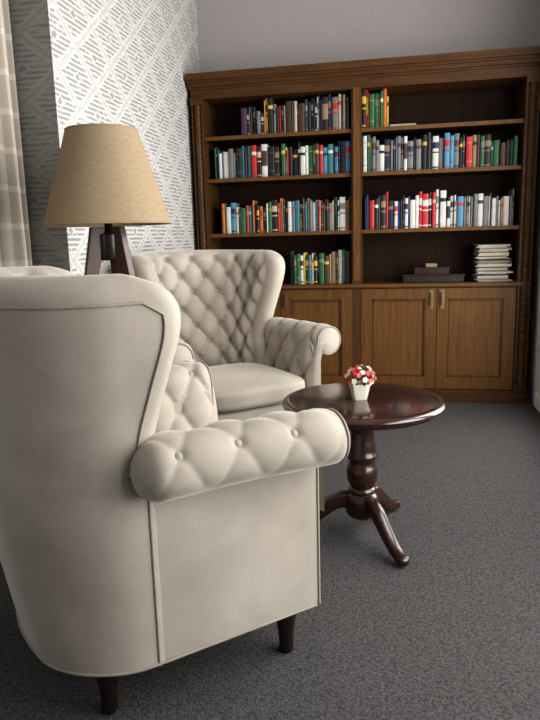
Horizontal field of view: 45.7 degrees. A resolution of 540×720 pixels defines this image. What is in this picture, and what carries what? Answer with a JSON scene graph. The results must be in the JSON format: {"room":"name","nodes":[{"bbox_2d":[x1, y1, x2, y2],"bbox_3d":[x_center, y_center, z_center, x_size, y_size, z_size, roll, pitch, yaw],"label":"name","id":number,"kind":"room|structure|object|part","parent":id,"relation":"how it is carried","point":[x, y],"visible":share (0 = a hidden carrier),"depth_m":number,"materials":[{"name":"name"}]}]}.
{"room":"home library","nodes":[
{"label":"home library","id":0,"kind":"room"},
{"bbox_2d":[8,0,199,274],"bbox_3d":[-0.979,-1.142,3.994,0.520,3.200,2.270,0,11,11],"label":"wall","id":1,"kind":"structure","parent":0,"point":[122,62],"depth_m":3.31,"materials":[{"name":"paper"}]},
{"bbox_2d":[0,0,32,266],"bbox_3d":[-1.195,-0.638,2.424,0.075,2.750,0.978,0,11,11],"label":"curtain","id":2,"kind":"object","parent":1,"relation":"hanging from","point":[15,244],"visible":0.3,"depth_m":2.76,"materials":[{"name":"beige fabric"}]},
{"bbox_2d":[0,397,539,719],"bbox_3d":[-0.081,0.943,1.741,3.165,0.100,7.370,0,11,11],"label":"floor","id":3,"kind":"structure","parent":0,"point":[451,633],"depth_m":2.00,"materials":[{"name":"carpet"}]},
{"bbox_2d":[42,123,171,275],"bbox_3d":[-0.598,-0.093,2.636,0.545,1.626,0.556,0,11,11],"label":"tripod floor lamp","id":4,"kind":"object","parent":3,"relation":"on","point":[104,182],"visible":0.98,"depth_m":2.34,"materials":[{"name":"fabric"}]},
{"bbox_3d":[-0.648,-0.882,2.461,0.277,0.007,0.277,0,11,11],"label":"shade trim","id":5,"kind":"part","parent":4,"relation":"part of","materials":[{"name":"fabric"}]},
{"bbox_3d":[-0.643,-0.709,2.494,0.492,0.357,0.492,0,11,11],"label":"lamp shade","id":6,"kind":"part","parent":4,"relation":"part of","materials":[{"name":"fabric"}]},
{"bbox_3d":[-0.638,-0.536,2.527,0.499,0.007,0.499,0,11,11],"label":"shade trim","id":7,"kind":"part","parent":4,"relation":"part of","materials":[{"name":"fabric"}]},
{"bbox_3d":[-0.609,-0.638,2.502,0.204,0.489,0.236,0,11,11],"label":"stem","id":8,"kind":"part","parent":4,"relation":"part of","materials":[{"name":"black metal"}]},
{"bbox_2d":[0,266,349,714],"bbox_3d":[-0.397,0.297,1.852,0.902,1.144,0.971,-8,12,-29],"label":"armchair","id":9,"kind":"object","parent":3,"relation":"on","point":[141,529],"visible":1,"depth_m":1.50,"materials":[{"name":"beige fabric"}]},
{"bbox_3d":[-0.453,0.328,2.271,0.555,0.599,0.212,-8,12,-29],"label":"arm","id":10,"kind":"part","parent":9,"relation":"part of","materials":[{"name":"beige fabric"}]},
{"bbox_3d":[-0.240,0.294,2.410,0.022,0.582,0.171,-8,12,-29],"label":"piping arm","id":11,"kind":"part","parent":9,"relation":"part of","materials":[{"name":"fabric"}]},
{"bbox_3d":[-0.070,0.441,1.625,0.555,0.599,0.212,-8,12,-29],"label":"arm","id":12,"kind":"part","parent":9,"relation":"part of","materials":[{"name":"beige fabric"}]},
{"bbox_3d":[0.159,0.412,1.737,0.022,0.582,0.171,-8,12,-29],"label":"piping arm","id":13,"kind":"part","parent":9,"relation":"part of","materials":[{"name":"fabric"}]},
{"bbox_2d":[131,250,340,420],"bbox_3d":[-0.261,-0.004,3.408,0.971,1.144,0.902,-8,12,-29],"label":"armchair","id":14,"kind":"object","parent":3,"relation":"on","point":[226,300],"visible":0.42,"depth_m":3.54,"materials":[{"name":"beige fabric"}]},
{"bbox_3d":[-0.508,0.169,3.111,0.212,0.599,0.555,-8,12,-29],"label":"arm","id":15,"kind":"part","parent":14,"relation":"part of","materials":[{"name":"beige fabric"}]},
{"bbox_3d":[-0.393,0.208,2.885,0.171,0.582,0.022,-8,12,-29],"label":"piping arm","id":16,"kind":"part","parent":14,"relation":"part of","materials":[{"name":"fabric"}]},
{"bbox_3d":[-0.176,0.305,3.334,0.650,0.230,0.510,-8,12,-29],"label":"frame","id":17,"kind":"part","parent":14,"relation":"part of","materials":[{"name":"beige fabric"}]},
{"bbox_2d":[209,363,304,411],"bbox_3d":[-0.189,0.122,3.313,0.600,0.140,0.630,-8,12,-29],"label":"seat cushion","id":18,"kind":"object","parent":14,"relation":"on","point":[238,387],"depth_m":3.11,"materials":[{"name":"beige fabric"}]},
{"bbox_3d":[0.147,0.080,3.484,0.212,0.599,0.555,-8,12,-29],"label":"arm","id":19,"kind":"part","parent":14,"relation":"part of","materials":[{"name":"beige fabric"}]},
{"bbox_3d":[0.291,0.115,3.274,0.171,0.582,0.022,-8,12,-29],"label":"piping arm","id":20,"kind":"part","parent":14,"relation":"part of","materials":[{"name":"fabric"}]},
{"bbox_2d":[185,46,539,403],"bbox_3d":[0.655,-0.882,4.674,2.400,2.345,0.410,0,11,11],"label":"bookcase","id":21,"kind":"object","parent":3,"relation":"on","point":[466,341],"visible":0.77,"depth_m":4.57,"materials":[{"name":"brown wood"}]},
{"bbox_2d":[214,89,517,283],"bbox_3d":[0.652,-1.228,4.624,2.110,1.328,0.217,0,11,11],"label":"books","id":22,"kind":"object","parent":21,"relation":"in","point":[430,210],"visible":0.84,"depth_m":4.53,"materials":[{"name":"multicoloured paper"}]},
{"bbox_2d":[402,263,464,282],"bbox_3d":[1.178,-0.635,4.637,0.436,0.130,0.196,0,11,11],"label":"wooden box","id":23,"kind":"object","parent":21,"relation":"on","point":[431,272],"visible":1,"depth_m":4.57,"materials":[{"name":"brown wood"}]},
{"bbox_2d":[471,243,512,281],"bbox_3d":[1.577,-0.697,4.558,0.269,0.259,0.252,0,11,11],"label":"magazine stack","id":24,"kind":"object","parent":21,"relation":"in","point":[491,263],"visible":1,"depth_m":4.46,"materials":[{"name":"white paper"}]},
{"bbox_2d":[282,382,444,566],"bbox_3d":[0.369,0.428,2.564,0.632,0.564,0.632,0,11,11],"label":"round pedestal table","id":25,"kind":"object","parent":3,"relation":"on","point":[387,406],"visible":0.83,"depth_m":2.50,"materials":[{"name":"brown wood"}]},
{"bbox_2d":[342,364,376,399],"bbox_3d":[0.347,0.087,2.494,0.135,0.132,0.138,0,11,11],"label":"potted flowers","id":26,"kind":"object","parent":25,"relation":"on","point":[359,390],"visible":1,"depth_m":2.47,"materials":[{"name":"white plant"}]},
{"bbox_3d":[0.349,0.120,2.502,0.076,0.064,0.076,-3,11,-9],"label":"pot","id":27,"kind":"part","parent":26,"relation":"part of","materials":[{"name":"ceramic"}]},
{"bbox_2d":[196,0,539,71],"bbox_3d":[0.544,-1.360,4.912,3.165,3.200,0.150,0,11,11],"label":"wall","id":28,"kind":"structure","parent":0,"point":[232,34],"depth_m":4.62,"materials":[{"name":"grey paint"}]},
{"bbox_2d":[526,108,539,401],"bbox_3d":[1.292,-0.651,1.086,0.150,3.200,7.220,0,11,11],"label":"wall","id":29,"kind":"structure","parent":0,"point":[533,356],"depth_m":4.49,"materials":[{"name":"white paint"}]},
{"bbox_2d":[533,393,539,412],"bbox_3d":[1.216,0.915,1.190,0.012,0.090,6.800,0,11,11],"label":"baseboard","id":30,"kind":"structure","parent":29,"relation":"attached to","point":[536,403],"depth_m":4.38,"materials":[{"name":"white paint"}]}
]}

